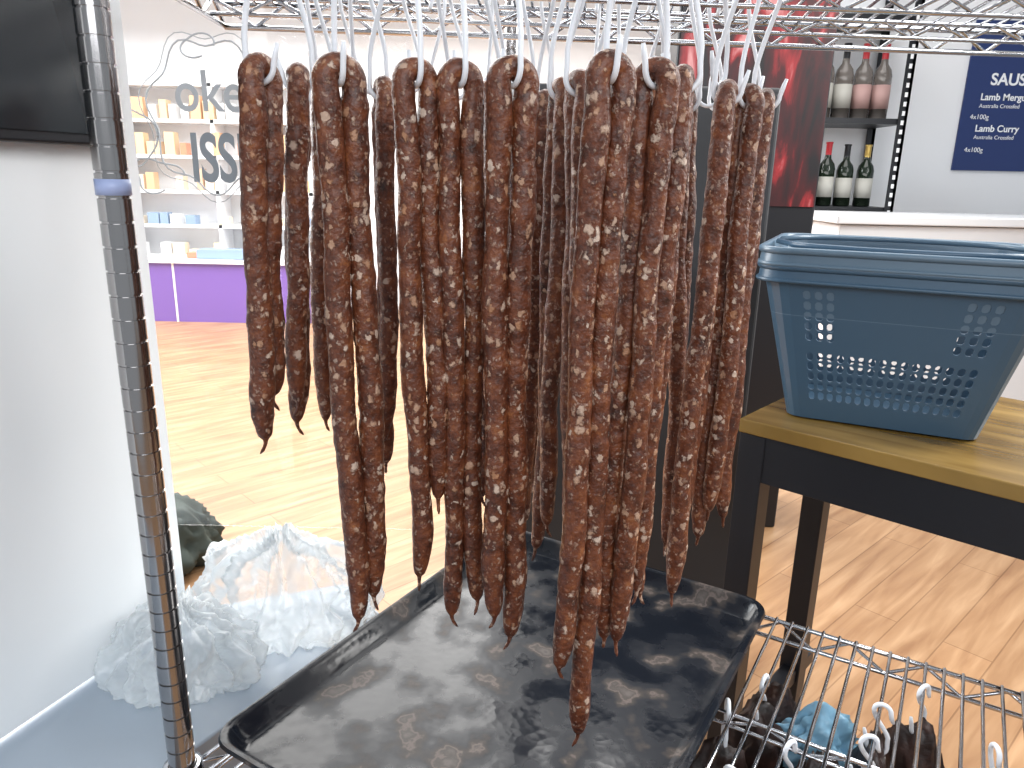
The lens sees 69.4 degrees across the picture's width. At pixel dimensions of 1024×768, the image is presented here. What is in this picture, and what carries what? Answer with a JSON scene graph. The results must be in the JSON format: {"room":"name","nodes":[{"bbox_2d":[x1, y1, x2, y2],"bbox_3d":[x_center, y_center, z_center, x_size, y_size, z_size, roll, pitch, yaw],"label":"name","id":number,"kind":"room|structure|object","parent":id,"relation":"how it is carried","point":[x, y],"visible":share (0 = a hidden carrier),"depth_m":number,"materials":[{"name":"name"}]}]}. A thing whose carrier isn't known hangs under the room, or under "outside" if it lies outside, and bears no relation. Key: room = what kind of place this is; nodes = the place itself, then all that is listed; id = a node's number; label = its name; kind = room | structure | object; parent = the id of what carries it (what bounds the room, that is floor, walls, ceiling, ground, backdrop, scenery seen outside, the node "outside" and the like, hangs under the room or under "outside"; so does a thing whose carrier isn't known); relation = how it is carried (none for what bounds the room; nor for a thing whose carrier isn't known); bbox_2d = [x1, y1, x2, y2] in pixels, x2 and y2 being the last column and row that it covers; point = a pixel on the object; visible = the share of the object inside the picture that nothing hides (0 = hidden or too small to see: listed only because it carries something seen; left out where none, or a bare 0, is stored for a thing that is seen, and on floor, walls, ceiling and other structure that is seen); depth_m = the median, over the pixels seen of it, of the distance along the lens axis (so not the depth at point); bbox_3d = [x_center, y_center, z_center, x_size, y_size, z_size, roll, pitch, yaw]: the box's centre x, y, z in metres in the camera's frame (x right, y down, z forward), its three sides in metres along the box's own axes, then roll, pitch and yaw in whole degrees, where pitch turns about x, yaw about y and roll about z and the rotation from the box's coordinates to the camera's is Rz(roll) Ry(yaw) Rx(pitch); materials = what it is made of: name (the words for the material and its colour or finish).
{"room":"food shop","nodes":[
{"label":"food shop","id":0,"kind":"room"},
{"bbox_2d":[175,70,238,112],"bbox_3d":[-0.573,-0.554,1.400,0.130,0.075,0.001,1,16,0],"label":"lettering","id":1,"kind":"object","parent":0,"point":[227,97],"depth_m":1.40},
{"bbox_2d":[190,132,240,182],"bbox_3d":[-0.568,-0.438,1.432,0.102,0.093,0.001,1,16,0],"label":"lettering","id":2,"kind":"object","parent":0,"point":[206,137],"depth_m":1.43},
{"bbox_2d":[119,0,657,308],"bbox_3d":[-0.446,-2.598,8.154,12.000,3.600,0.100,1,16,0],"label":"wall","id":3,"kind":"structure","parent":0,"point":[146,24],"depth_m":7.86,"materials":[{"name":"white paint"}]},
{"bbox_2d":[128,49,312,256],"bbox_3d":[-3.562,-2.355,7.981,3.220,2.300,0.400,1,16,0],"label":"shelving","id":4,"kind":"object","parent":3,"relation":"attached to","point":[166,112],"visible":0.33,"depth_m":7.85,"materials":[{"name":"white"}]},
{"bbox_2d":[155,309,1023,767],"bbox_3d":[-0.012,0.552,3.788,13.000,0.100,12.000,1,16,0],"label":"floor","id":5,"kind":"structure","parent":0,"point":[938,601],"depth_m":3.08,"materials":[{"name":"brown wood"}]},
{"bbox_2d":[0,584,378,767],"bbox_3d":[-0.869,0.904,0.932,1.298,0.722,1.299,1,16,0],"label":"tabletop","id":6,"kind":"object","parent":5,"relation":"on","point":[84,728],"visible":0.31,"depth_m":1.08,"materials":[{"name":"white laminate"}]},
{"bbox_2d":[0,0,184,738],"bbox_3d":[-0.807,-0.387,0.517,0.030,1.965,1.238,7,17,21],"label":"wall","id":7,"kind":"structure","parent":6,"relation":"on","point":[71,563],"depth_m":1.06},
{"bbox_2d":[0,0,91,145],"bbox_3d":[-0.705,-0.564,0.628,0.033,0.660,0.760,7,17,21],"label":"wall monitor","id":8,"kind":"object","parent":7,"relation":"attached to","point":[42,99],"visible":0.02,"depth_m":0.93,"materials":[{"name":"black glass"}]},
{"bbox_2d":[94,585,268,708],"bbox_3d":[-0.508,0.393,1.156,0.242,0.154,0.203,1,16,0],"label":"plastic bag","id":9,"kind":"object","parent":6,"relation":"on","point":[212,677],"visible":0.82,"depth_m":1.15,"materials":[{"name":"white"}]},
{"bbox_2d":[180,522,384,657],"bbox_3d":[-0.397,0.334,1.286,0.341,0.201,0.228,1,16,0],"label":"plastic bag","id":10,"kind":"object","parent":6,"relation":"on","point":[287,622],"visible":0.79,"depth_m":1.27,"materials":[{"name":"white"}]},
{"bbox_2d":[174,492,224,576],"bbox_3d":[-1.445,0.531,2.924,0.574,0.346,0.528,1,16,0],"label":"cloth bag","id":11,"kind":"object","parent":5,"relation":"on","point":[197,528],"visible":0.23,"depth_m":2.88,"materials":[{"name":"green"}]},
{"bbox_2d":[148,248,311,322],"bbox_3d":[-3.379,-1.057,7.761,2.660,0.725,0.540,1,16,0],"label":"counter","id":12,"kind":"object","parent":5,"relation":"on","point":[203,284],"depth_m":7.55,"materials":[{"name":"purple laminate"}]},
{"bbox_2d":[71,0,1023,767],"bbox_3d":[0.381,0.016,0.875,1.774,2.514,1.328,1,16,0],"label":"wire rack","id":13,"kind":"object","parent":5,"relation":"on","point":[92,18],"visible":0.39,"depth_m":1.05,"materials":[{"name":"grey"}]},
{"bbox_2d":[241,0,278,85],"bbox_3d":[-0.255,-0.402,0.738,0.046,0.195,0.006,7,17,19],"label":"s-hook","id":14,"kind":"object","parent":13,"relation":"hanging from","point":[246,3],"visible":0.63,"depth_m":0.75,"materials":[{"name":"white"}]},
{"bbox_2d":[237,52,285,453],"bbox_3d":[-0.271,-0.130,0.815,0.042,0.436,0.060,6,16,17],"label":"sausage","id":15,"kind":"object","parent":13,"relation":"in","point":[261,141],"visible":0.99,"depth_m":0.79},
{"bbox_2d":[277,0,314,88],"bbox_3d":[-0.243,-0.423,0.815,0.046,0.194,0.007,1,16,0],"label":"s-hook","id":16,"kind":"object","parent":13,"relation":"hanging from","point":[299,2],"visible":0.59,"depth_m":0.83,"materials":[{"name":"white"}]},
{"bbox_2d":[284,62,311,434],"bbox_3d":[-0.256,-0.146,0.892,0.047,0.450,0.060,-3,16,-16],"label":"sausage","id":17,"kind":"object","parent":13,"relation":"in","point":[298,145],"visible":1,"depth_m":0.86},
{"bbox_2d":[305,0,317,104],"bbox_3d":[-0.289,-0.496,1.062,0.006,0.188,0.046,4,16,11],"label":"s-hook","id":18,"kind":"object","parent":13,"relation":"hanging from","point":[307,5],"visible":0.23,"depth_m":1.06,"materials":[{"name":"white"}]},
{"bbox_2d":[310,90,330,430],"bbox_3d":[-0.266,-0.168,1.054,0.039,0.493,0.054,3,16,7],"label":"sausage","id":19,"kind":"object","parent":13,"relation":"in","point":[317,300],"visible":0.43,"depth_m":1.04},
{"bbox_2d":[309,0,331,97],"bbox_3d":[-0.255,-0.468,0.971,0.046,0.193,0.006,2,16,2],"label":"s-hook","id":20,"kind":"object","parent":13,"relation":"hanging from","point":[317,6],"visible":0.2,"depth_m":0.97,"materials":[{"name":"white"}]},
{"bbox_2d":[331,0,345,87],"bbox_3d":[-0.173,-0.396,0.727,0.006,0.196,0.046,-6,17,-25],"label":"s-hook","id":21,"kind":"object","parent":13,"relation":"hanging from","point":[334,45],"visible":0.76,"depth_m":0.74,"materials":[{"name":"white"}]},
{"bbox_2d":[338,0,357,96],"bbox_3d":[-0.254,-0.518,1.136,0.046,0.184,0.006,-6,17,-24],"label":"s-hook","id":22,"kind":"object","parent":13,"relation":"hanging from","point":[340,5],"visible":0.22,"depth_m":1.12,"materials":[{"name":"white"}]},
{"bbox_2d":[311,51,386,631],"bbox_3d":[-0.178,-0.015,0.836,0.065,0.664,0.037,-6,17,-23],"label":"sausage","id":23,"kind":"object","parent":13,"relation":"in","point":[341,123],"visible":0.99,"depth_m":0.81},
{"bbox_2d":[348,0,354,58],"bbox_3d":[-0.218,-0.486,1.003,0.006,0.173,0.046,-1,16,-8],"label":"s-hook","id":24,"kind":"object","parent":13,"relation":"hanging from","point":[350,3],"visible":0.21,"depth_m":1.01,"materials":[{"name":"white"}]},
{"bbox_2d":[367,0,383,99],"bbox_3d":[-0.157,-0.448,0.908,0.046,0.193,0.006,-1,16,-7],"label":"s-hook","id":25,"kind":"object","parent":13,"relation":"hanging from","point":[381,2],"visible":0.6,"depth_m":0.91,"materials":[{"name":"white"}]},
{"bbox_2d":[367,0,388,94],"bbox_3d":[-0.179,-0.460,0.928,0.046,0.183,0.006,-1,16,-7],"label":"s-hook","id":26,"kind":"object","parent":13,"relation":"hanging from","point":[371,2],"visible":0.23,"depth_m":0.94,"materials":[{"name":"white"}]},
{"bbox_2d":[371,75,398,473],"bbox_3d":[-0.172,-0.126,0.998,0.037,0.541,0.055,-3,16,-13],"label":"sausage","id":27,"kind":"object","parent":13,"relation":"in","point":[383,142],"visible":0.81,"depth_m":0.96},
{"bbox_2d":[394,0,417,92],"bbox_3d":[-0.152,-0.508,1.073,0.046,0.166,0.006,6,16,17],"label":"s-hook","id":28,"kind":"object","parent":13,"relation":"hanging from","point":[404,4],"visible":0.3,"depth_m":1.07,"materials":[{"name":"white"}]},
{"bbox_2d":[407,0,423,88],"bbox_3d":[-0.100,-0.403,0.751,0.006,0.194,0.046,-6,17,-24],"label":"s-hook","id":29,"kind":"object","parent":13,"relation":"hanging from","point":[420,48],"visible":0.75,"depth_m":0.75,"materials":[{"name":"white"}]},
{"bbox_2d":[391,57,446,590],"bbox_3d":[-0.101,-0.039,0.849,0.060,0.622,0.036,-10,19,-34],"label":"sausage","id":30,"kind":"object","parent":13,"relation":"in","point":[416,132],"visible":0.98,"depth_m":0.82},
{"bbox_2d":[428,0,446,65],"bbox_3d":[-0.116,-0.539,1.193,0.046,0.170,0.006,-10,19,-34],"label":"s-hook","id":31,"kind":"object","parent":13,"relation":"hanging from","point":[438,38],"visible":0.33,"depth_m":1.18,"materials":[{"name":"white"}]},
{"bbox_2d":[436,0,449,60],"bbox_3d":[-0.097,-0.470,0.989,0.006,0.192,0.046,12,19,33],"label":"s-hook","id":32,"kind":"object","parent":13,"relation":"hanging from","point":[438,2],"visible":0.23,"depth_m":0.99,"materials":[{"name":"white"}]},
{"bbox_2d":[448,0,462,99],"bbox_3d":[-0.083,-0.500,1.066,0.046,0.175,0.006,5,16,12],"label":"s-hook","id":33,"kind":"object","parent":13,"relation":"hanging from","point":[452,10],"visible":0.23,"depth_m":1.06,"materials":[{"name":"white"}]},
{"bbox_2d":[436,57,484,626],"bbox_3d":[-0.059,-0.014,0.864,0.057,0.679,0.030,-4,17,-19],"label":"sausage","id":34,"kind":"object","parent":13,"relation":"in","point":[461,160],"visible":0.97,"depth_m":0.83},
{"bbox_2d":[452,0,468,88],"bbox_3d":[-0.053,-0.405,0.758,0.006,0.192,0.046,-5,17,-21],"label":"s-hook","id":35,"kind":"object","parent":13,"relation":"hanging from","point":[463,3],"visible":0.77,"depth_m":0.75,"materials":[{"name":"white"}]},
{"bbox_2d":[481,80,486,505],"bbox_3d":[-0.033,-0.100,1.034,0.034,0.605,0.054,-8,18,-29],"label":"sausage","id":36,"kind":"object","parent":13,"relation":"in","point":[484,108],"visible":0.12,"depth_m":0.98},
{"bbox_2d":[486,0,493,75],"bbox_3d":[-0.033,-0.525,1.173,0.006,0.183,0.046,4,16,10],"label":"s-hook","id":37,"kind":"object","parent":13,"relation":"hanging from","point":[490,1],"visible":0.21,"depth_m":1.16,"materials":[{"name":"white"}]},
{"bbox_2d":[218,531,764,767],"bbox_3d":[0.026,0.441,1.145,0.556,0.034,0.743,10,18,30],"label":"drip tray","id":38,"kind":"object","parent":13,"relation":"on","point":[410,687],"visible":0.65,"depth_m":1.11,"materials":[{"name":"metal"}]},
{"bbox_2d":[483,0,500,104],"bbox_3d":[-0.033,-0.454,0.934,0.046,0.192,0.006,-4,16,-19],"label":"s-hook","id":39,"kind":"object","parent":13,"relation":"hanging from","point":[486,2],"visible":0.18,"depth_m":0.94,"materials":[{"name":"white"}]},
{"bbox_2d":[484,0,505,80],"bbox_3d":[-0.021,-0.485,1.039,0.046,0.187,0.006,-13,21,-41],"label":"s-hook","id":40,"kind":"object","parent":13,"relation":"hanging from","point":[495,4],"visible":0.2,"depth_m":1.03,"materials":[{"name":"white"}]},
{"bbox_2d":[481,54,539,648],"bbox_3d":[-0.005,0.003,0.836,0.061,0.693,0.035,-4,17,-19],"label":"sausage","id":41,"kind":"object","parent":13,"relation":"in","point":[511,123],"visible":1,"depth_m":0.80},
{"bbox_2d":[501,0,523,88],"bbox_3d":[0.001,-0.393,0.726,0.006,0.195,0.046,-7,17,-26],"label":"s-hook","id":42,"kind":"object","parent":13,"relation":"hanging from","point":[518,78],"visible":0.71,"depth_m":0.72,"materials":[{"name":"white"}]},
{"bbox_2d":[511,0,535,91],"bbox_3d":[0.016,-0.475,1.002,0.046,0.185,0.006,15,21,40],"label":"s-hook","id":43,"kind":"object","parent":13,"relation":"hanging from","point":[532,55],"visible":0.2,"depth_m":0.99,"materials":[{"name":"white"}]},
{"bbox_2d":[525,89,548,520],"bbox_3d":[0.038,-0.085,1.115,0.035,0.672,0.052,11,18,32],"label":"sausage","id":44,"kind":"object","parent":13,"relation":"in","point":[532,403],"visible":0.46,"depth_m":1.09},
{"bbox_2d":[537,0,555,90],"bbox_3d":[0.052,-0.471,1.004,0.046,0.192,0.006,14,20,38],"label":"s-hook","id":45,"kind":"object","parent":13,"relation":"hanging from","point":[553,2],"visible":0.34,"depth_m":1.01,"materials":[{"name":"white"}]},
{"bbox_2d":[539,1,555,81],"bbox_3d":[0.051,-0.532,1.163,0.046,0.160,0.006,-11,20,-37],"label":"s-hook","id":46,"kind":"object","parent":13,"relation":"hanging from","point":[540,2],"visible":0.28,"depth_m":1.15,"materials":[{"name":"white"}]},
{"bbox_2d":[531,76,565,560],"bbox_3d":[0.051,-0.055,0.982,0.033,0.656,0.054,-5,17,-21],"label":"sausage","id":47,"kind":"object","parent":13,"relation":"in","point":[553,231],"visible":0.94,"depth_m":0.96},
{"bbox_2d":[547,0,578,100],"bbox_3d":[0.063,-0.435,0.876,0.046,0.192,0.006,-8,18,-30],"label":"s-hook","id":48,"kind":"object","parent":13,"relation":"hanging from","point":[563,2],"visible":0.62,"depth_m":0.88,"materials":[{"name":"white"}]},
{"bbox_2d":[563,0,581,96],"bbox_3d":[0.080,-0.418,0.816,0.046,0.192,0.006,-5,17,-23],"label":"s-hook","id":49,"kind":"object","parent":13,"relation":"hanging from","point":[569,89],"visible":0.59,"depth_m":0.82,"materials":[{"name":"white"}]},
{"bbox_2d":[560,69,585,517],"bbox_3d":[0.079,-0.021,0.926,0.052,0.694,0.054,1,16,0],"label":"sausage","id":50,"kind":"object","parent":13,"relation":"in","point":[573,107],"visible":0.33,"depth_m":0.87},
{"bbox_2d":[553,48,636,746],"bbox_3d":[0.083,0.069,0.810,0.062,0.804,0.034,-7,18,-28],"label":"sausage","id":51,"kind":"object","parent":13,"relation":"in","point":[609,110],"visible":0.99,"depth_m":0.77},
{"bbox_2d":[594,3,600,54],"bbox_3d":[0.137,-0.532,1.201,0.006,0.177,0.046,5,16,15],"label":"s-hook","id":52,"kind":"object","parent":13,"relation":"hanging from","point":[597,5],"visible":0.25,"depth_m":1.19,"materials":[{"name":"white"}]},
{"bbox_2d":[176,0,1023,56],"bbox_3d":[0.401,-0.532,0.992,1.777,0.045,0.695,0,16,-4],"label":"wire shelf","id":53,"kind":"object","parent":13,"relation":"attached to","point":[509,22],"depth_m":1.26,"materials":[{"name":"silver metal"}]},
{"bbox_2d":[196,615,1023,767],"bbox_3d":[0.253,0.523,1.017,1.126,0.047,0.792,10,18,30],"label":"wire shelf","id":54,"kind":"object","parent":13,"relation":"attached to","point":[1000,690],"depth_m":1.11,"materials":[{"name":"silver metal"}]},
{"bbox_2d":[603,0,622,84],"bbox_3d":[0.097,-0.379,0.682,0.006,0.194,0.046,-2,16,-12],"label":"s-hook","id":55,"kind":"object","parent":13,"relation":"hanging from","point":[608,18],"visible":0.7,"depth_m":0.70,"materials":[{"name":"white"}]},
{"bbox_2d":[596,56,680,656],"bbox_3d":[0.132,0.004,0.828,0.061,0.685,0.036,10,18,29],"label":"sausage","id":56,"kind":"object","parent":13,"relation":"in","point":[654,122],"visible":0.9,"depth_m":0.80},
{"bbox_2d":[622,0,654,56],"bbox_3d":[0.140,-0.411,0.796,0.046,0.192,0.006,14,20,38],"label":"s-hook","id":57,"kind":"object","parent":13,"relation":"hanging from","point":[635,2],"visible":0.23,"depth_m":0.81,"materials":[{"name":"white"}]},
{"bbox_2d":[646,5,663,57],"bbox_3d":[0.229,-0.521,1.177,0.046,0.182,0.006,8,17,23],"label":"s-hook","id":58,"kind":"object","parent":13,"relation":"hanging from","point":[649,6],"visible":0.19,"depth_m":1.17,"materials":[{"name":"white"}]},
{"bbox_2d":[641,0,670,89],"bbox_3d":[0.143,-0.388,0.717,0.046,0.193,0.006,-14,21,-43],"label":"s-hook","id":59,"kind":"object","parent":13,"relation":"hanging from","point":[666,4],"visible":0.77,"depth_m":0.73,"materials":[{"name":"white"}]},
{"bbox_2d":[631,64,694,604],"bbox_3d":[0.171,-0.023,0.870,0.041,0.653,0.052,1,16,0],"label":"sausage","id":60,"kind":"object","parent":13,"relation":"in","point":[668,269],"visible":0.58,"depth_m":0.83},
{"bbox_2d":[656,0,670,59],"bbox_3d":[0.183,-0.449,0.934,0.046,0.192,0.006,10,18,28],"label":"s-hook","id":61,"kind":"object","parent":13,"relation":"hanging from","point":[658,2],"visible":0.09,"depth_m":0.93,"materials":[{"name":"white"}]},
{"bbox_2d":[661,93,697,555],"bbox_3d":[0.248,-0.066,1.102,0.049,0.694,0.063,9,18,27],"label":"sausage","id":62,"kind":"object","parent":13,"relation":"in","point":[681,311],"visible":0.51,"depth_m":1.08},
{"bbox_2d":[661,0,704,91],"bbox_3d":[0.181,-0.402,0.764,0.046,0.192,0.006,2,16,3],"label":"s-hook","id":63,"kind":"object","parent":13,"relation":"hanging from","point":[697,7],"visible":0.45,"depth_m":0.77,"materials":[{"name":"white"}]},
{"bbox_2d":[688,0,702,111],"bbox_3d":[0.240,-0.464,0.993,0.046,0.192,0.006,13,19,36],"label":"s-hook","id":64,"kind":"object","parent":13,"relation":"hanging from","point":[690,2],"visible":0.39,"depth_m":0.99,"materials":[{"name":"white"}]},
{"bbox_2d":[666,79,737,606],"bbox_3d":[0.246,-0.025,0.981,0.041,0.707,0.057,5,16,12],"label":"sausage","id":65,"kind":"object","parent":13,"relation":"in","point":[693,406],"visible":1,"depth_m":0.95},
{"bbox_2d":[695,0,722,107],"bbox_3d":[0.311,-0.520,1.156,0.046,0.169,0.006,4,16,12],"label":"s-hook","id":66,"kind":"object","parent":13,"relation":"hanging from","point":[709,13],"visible":0.42,"depth_m":1.15,"materials":[{"name":"white"}]},
{"bbox_2d":[710,0,729,87],"bbox_3d":[0.262,-0.457,0.920,0.006,0.166,0.046,15,21,40],"label":"s-hook","id":67,"kind":"object","parent":13,"relation":"hanging from","point":[725,2],"visible":0.64,"depth_m":0.93,"materials":[{"name":"white"}]},
{"bbox_2d":[707,0,732,110],"bbox_3d":[0.334,-0.523,1.174,0.006,0.172,0.046,-9,19,-33],"label":"s-hook","id":68,"kind":"object","parent":13,"relation":"hanging from","point":[718,9],"visible":0.26,"depth_m":1.20,"materials":[{"name":"white"}]},
{"bbox_2d":[721,698,730,747],"bbox_3d":[0.320,0.510,1.108,0.007,0.091,0.041,4,16,9],"label":"s-hook","id":69,"kind":"object","parent":13,"relation":"hanging from","point":[727,705],"visible":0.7,"depth_m":1.09,"materials":[{"name":"white"}]},
{"bbox_2d":[689,735,747,767],"bbox_3d":[0.316,0.662,1.145,0.118,0.288,0.073,-5,17,-23],"label":"slab","id":70,"kind":"object","parent":69,"relation":"hanging from","point":[724,756],"visible":0.69,"depth_m":1.10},
{"bbox_2d":[691,83,764,545],"bbox_3d":[0.287,-0.064,1.008,0.032,0.644,0.056,-5,17,-21],"label":"sausage","id":71,"kind":"object","parent":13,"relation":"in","point":[724,366],"visible":0.86,"depth_m":0.98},
{"bbox_2d":[711,0,750,103],"bbox_3d":[0.263,-0.428,0.868,0.046,0.194,0.006,11,18,31],"label":"s-hook","id":72,"kind":"object","parent":13,"relation":"hanging from","point":[735,2],"visible":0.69,"depth_m":0.88,"materials":[{"name":"white"}]},
{"bbox_2d":[716,88,774,527],"bbox_3d":[0.323,-0.086,1.049,0.032,0.624,0.054,6,16,15],"label":"sausage","id":73,"kind":"object","parent":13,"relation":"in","point":[724,496],"visible":0.58,"depth_m":1.02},
{"bbox_2d":[738,0,764,108],"bbox_3d":[0.299,-0.438,0.905,0.046,0.192,0.006,-8,18,-31],"label":"s-hook","id":74,"kind":"object","parent":13,"relation":"hanging from","point":[741,102],"visible":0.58,"depth_m":0.90,"materials":[{"name":"white"}]},
{"bbox_2d":[747,0,764,83],"bbox_3d":[0.368,-0.508,1.144,0.046,0.183,0.006,7,17,20],"label":"s-hook","id":75,"kind":"object","parent":13,"relation":"hanging from","point":[753,44],"visible":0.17,"depth_m":1.14,"materials":[{"name":"white"}]},
{"bbox_2d":[755,673,769,720],"bbox_3d":[0.393,0.497,1.163,0.007,0.091,0.041,14,20,38],"label":"s-hook","id":76,"kind":"object","parent":13,"relation":"hanging from","point":[765,676],"visible":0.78,"depth_m":1.15,"materials":[{"name":"white"}]},
{"bbox_2d":[728,701,784,767],"bbox_3d":[0.391,0.645,1.209,0.107,0.299,0.084,1,16,0],"label":"slab","id":77,"kind":"object","parent":76,"relation":"hanging from","point":[770,754],"visible":0.46,"depth_m":1.17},
{"bbox_2d":[739,680,796,722],"bbox_3d":[0.438,0.610,1.258,0.119,0.244,0.075,11,19,32],"label":"slab","id":78,"kind":"object","parent":13,"relation":"hanging from","point":[788,705],"visible":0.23,"depth_m":1.22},
{"bbox_2d":[752,0,787,107],"bbox_3d":[0.336,-0.449,0.947,0.046,0.192,0.006,5,16,13],"label":"s-hook","id":79,"kind":"object","parent":13,"relation":"hanging from","point":[779,2],"visible":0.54,"depth_m":0.95,"materials":[{"name":"white"}]},
{"bbox_2d":[783,739,797,767],"bbox_3d":[0.381,0.534,1.028,0.041,0.091,0.007,-10,19,-34],"label":"s-hook","id":80,"kind":"object","parent":13,"relation":"hanging from","point":[792,742],"visible":1,"depth_m":1.02,"materials":[{"name":"white"}]},
{"bbox_2d":[775,701,858,767],"bbox_3d":[0.481,0.555,1.185,0.169,0.114,0.095,1,16,0],"label":"plastic wrap","id":81,"kind":"object","parent":13,"relation":"hanging from","point":[842,736],"visible":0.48,"depth_m":1.16,"materials":[{"name":"blue"}]},
{"bbox_2d":[796,750,838,767],"bbox_3d":[0.447,0.663,1.116,0.075,0.263,0.114,14,20,39],"label":"slab","id":82,"kind":"object","parent":13,"relation":"hanging from","point":[809,763],"visible":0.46,"depth_m":1.08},
{"bbox_2d":[849,733,880,767],"bbox_3d":[0.497,0.532,1.044,0.041,0.091,0.007,2,16,2],"label":"s-hook","id":83,"kind":"object","parent":13,"relation":"hanging from","point":[864,737],"visible":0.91,"depth_m":1.03,"materials":[{"name":"white"}]},
{"bbox_2d":[863,702,894,754],"bbox_3d":[0.548,0.515,1.107,0.041,0.091,0.007,11,18,32],"label":"s-hook","id":84,"kind":"object","parent":13,"relation":"hanging from","point":[876,705],"visible":0.87,"depth_m":1.10,"materials":[{"name":"white"}]},
{"bbox_2d":[850,727,886,767],"bbox_3d":[0.547,0.666,1.151,0.073,0.312,0.114,1,16,0],"label":"slab","id":85,"kind":"object","parent":84,"relation":"hanging from","point":[879,759],"visible":0.53,"depth_m":1.11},
{"bbox_2d":[909,683,930,733],"bbox_3d":[0.633,0.505,1.149,0.041,0.091,0.007,-6,17,-26],"label":"s-hook","id":86,"kind":"object","parent":13,"relation":"hanging from","point":[926,686],"visible":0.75,"depth_m":1.14,"materials":[{"name":"white"}]},
{"bbox_2d":[882,717,944,767],"bbox_3d":[0.633,0.663,1.192,0.123,0.304,0.072,16,21,42],"label":"slab","id":87,"kind":"object","parent":86,"relation":"hanging from","point":[906,742],"visible":0.59,"depth_m":1.15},
{"bbox_2d":[980,742,1002,767],"bbox_3d":[0.666,0.539,1.031,0.007,0.091,0.041,3,16,7],"label":"s-hook","id":88,"kind":"object","parent":13,"relation":"hanging from","point":[992,745],"visible":0.98,"depth_m":1.02,"materials":[{"name":"white"}]},
{"bbox_3d":[-0.489,-0.529,1.412,0.620,1.760,0.004,1,16,0],"label":"glass pane","id":89,"kind":"object","parent":13,"relation":"attached to","visible":0},
{"bbox_2d":[132,31,248,202],"bbox_3d":[-0.596,-0.505,1.415,0.316,0.309,0.004,1,16,0],"label":"decal","id":90,"kind":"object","parent":89,"relation":"attached to","point":[153,122],"depth_m":1.41},
{"bbox_2d":[526,83,780,588],"bbox_3d":[0.324,0.045,2.243,0.620,1.720,0.500,1,16,0],"label":"fridge","id":91,"kind":"object","parent":5,"relation":"on","point":[705,563],"visible":0.04,"depth_m":2.03,"materials":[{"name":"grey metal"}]},
{"bbox_2d":[655,0,840,526],"bbox_3d":[0.910,-0.482,3.282,0.600,2.200,0.509,1,16,0],"label":"wall panel","id":92,"kind":"object","parent":5,"relation":"on","point":[804,101],"visible":0.12,"depth_m":2.88,"materials":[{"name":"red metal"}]},
{"bbox_2d":[707,397,1023,738],"bbox_3d":[1.107,0.628,1.498,1.200,1.030,0.600,15,21,40],"label":"table","id":93,"kind":"object","parent":5,"relation":"on","point":[971,492],"visible":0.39,"depth_m":1.44,"materials":[{"name":"black wood"}]},
{"bbox_2d":[756,233,1023,439],"bbox_3d":[0.803,-0.121,1.573,0.524,0.352,0.485,8,17,24],"label":"shopping basket","id":94,"kind":"object","parent":93,"relation":"on","point":[909,301],"visible":1,"depth_m":1.40,"materials":[{"name":"blue plastic"}]},
{"bbox_2d":[814,0,924,211],"bbox_3d":[1.713,-1.049,4.071,0.615,2.900,0.366,1,16,0],"label":"shelving unit","id":95,"kind":"object","parent":5,"relation":"on","point":[870,124],"visible":0.21,"depth_m":3.82,"materials":[{"name":"black metal"}]},
{"bbox_2d":[815,142,834,205],"bbox_3d":[1.694,-1.133,3.993,0.087,0.330,0.086,1,16,0],"label":"wine bottle","id":96,"kind":"object","parent":95,"relation":"on","point":[827,166],"visible":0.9,"depth_m":3.97,"materials":[{"name":"green glass"}]},
{"bbox_2d":[826,66,834,116],"bbox_3d":[1.634,-1.587,3.867,0.093,0.380,0.092,1,16,0],"label":"bottle","id":97,"kind":"object","parent":95,"relation":"on","point":[833,69],"visible":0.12,"depth_m":3.85,"materials":[{"name":"clear glass"}]},
{"bbox_2d":[830,43,853,117],"bbox_3d":[1.734,-1.580,3.868,0.093,0.370,0.092,1,16,0],"label":"bottle","id":98,"kind":"object","parent":95,"relation":"on","point":[844,76],"visible":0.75,"depth_m":3.85,"materials":[{"name":"clear glass"}]},
{"bbox_2d":[832,144,853,205],"bbox_3d":[1.794,-1.126,3.994,0.087,0.320,0.086,1,16,0],"label":"wine bottle","id":99,"kind":"object","parent":95,"relation":"on","point":[842,186],"visible":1,"depth_m":3.97,"materials":[{"name":"green glass"}]},
{"bbox_2d":[848,43,872,117],"bbox_3d":[1.833,-1.578,3.868,0.093,0.370,0.092,1,16,0],"label":"bottle","id":100,"kind":"object","parent":95,"relation":"on","point":[863,77],"visible":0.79,"depth_m":3.85,"materials":[{"name":"clear glass"}]},
{"bbox_2d":[852,145,873,206],"bbox_3d":[1.904,-1.123,3.994,0.087,0.320,0.086,1,16,0],"label":"wine bottle","id":101,"kind":"object","parent":95,"relation":"on","point":[862,188],"visible":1,"depth_m":3.97,"materials":[{"name":"green glass"}]},
{"bbox_2d":[867,44,891,118],"bbox_3d":[1.933,-1.576,3.868,0.093,0.370,0.092,1,16,0],"label":"bottle","id":102,"kind":"object","parent":95,"relation":"on","point":[882,78],"visible":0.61,"depth_m":3.85,"materials":[{"name":"clear glass"}]},
{"bbox_2d":[812,210,1023,400],"bbox_3d":[3.304,-0.149,3.822,3.660,1.365,0.560,1,16,0],"label":"counter","id":103,"kind":"object","parent":5,"relation":"on","point":[1009,228],"depth_m":3.43,"materials":[{"name":"white"}]},
{"bbox_2d":[820,0,1023,214],"bbox_3d":[3.630,-1.410,4.205,4.700,3.600,0.100,1,16,0],"label":"wall","id":104,"kind":"structure","parent":0,"point":[926,183],"depth_m":4.17,"materials":[{"name":"white paint"}]},
{"bbox_2d":[951,20,1023,171],"bbox_3d":[2.854,-1.584,4.101,0.700,0.780,0.012,1,16,0],"label":"menu poster","id":105,"kind":"object","parent":104,"relation":"attached to","point":[990,132],"visible":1,"depth_m":4.12,"materials":[{"name":"blue paper"}]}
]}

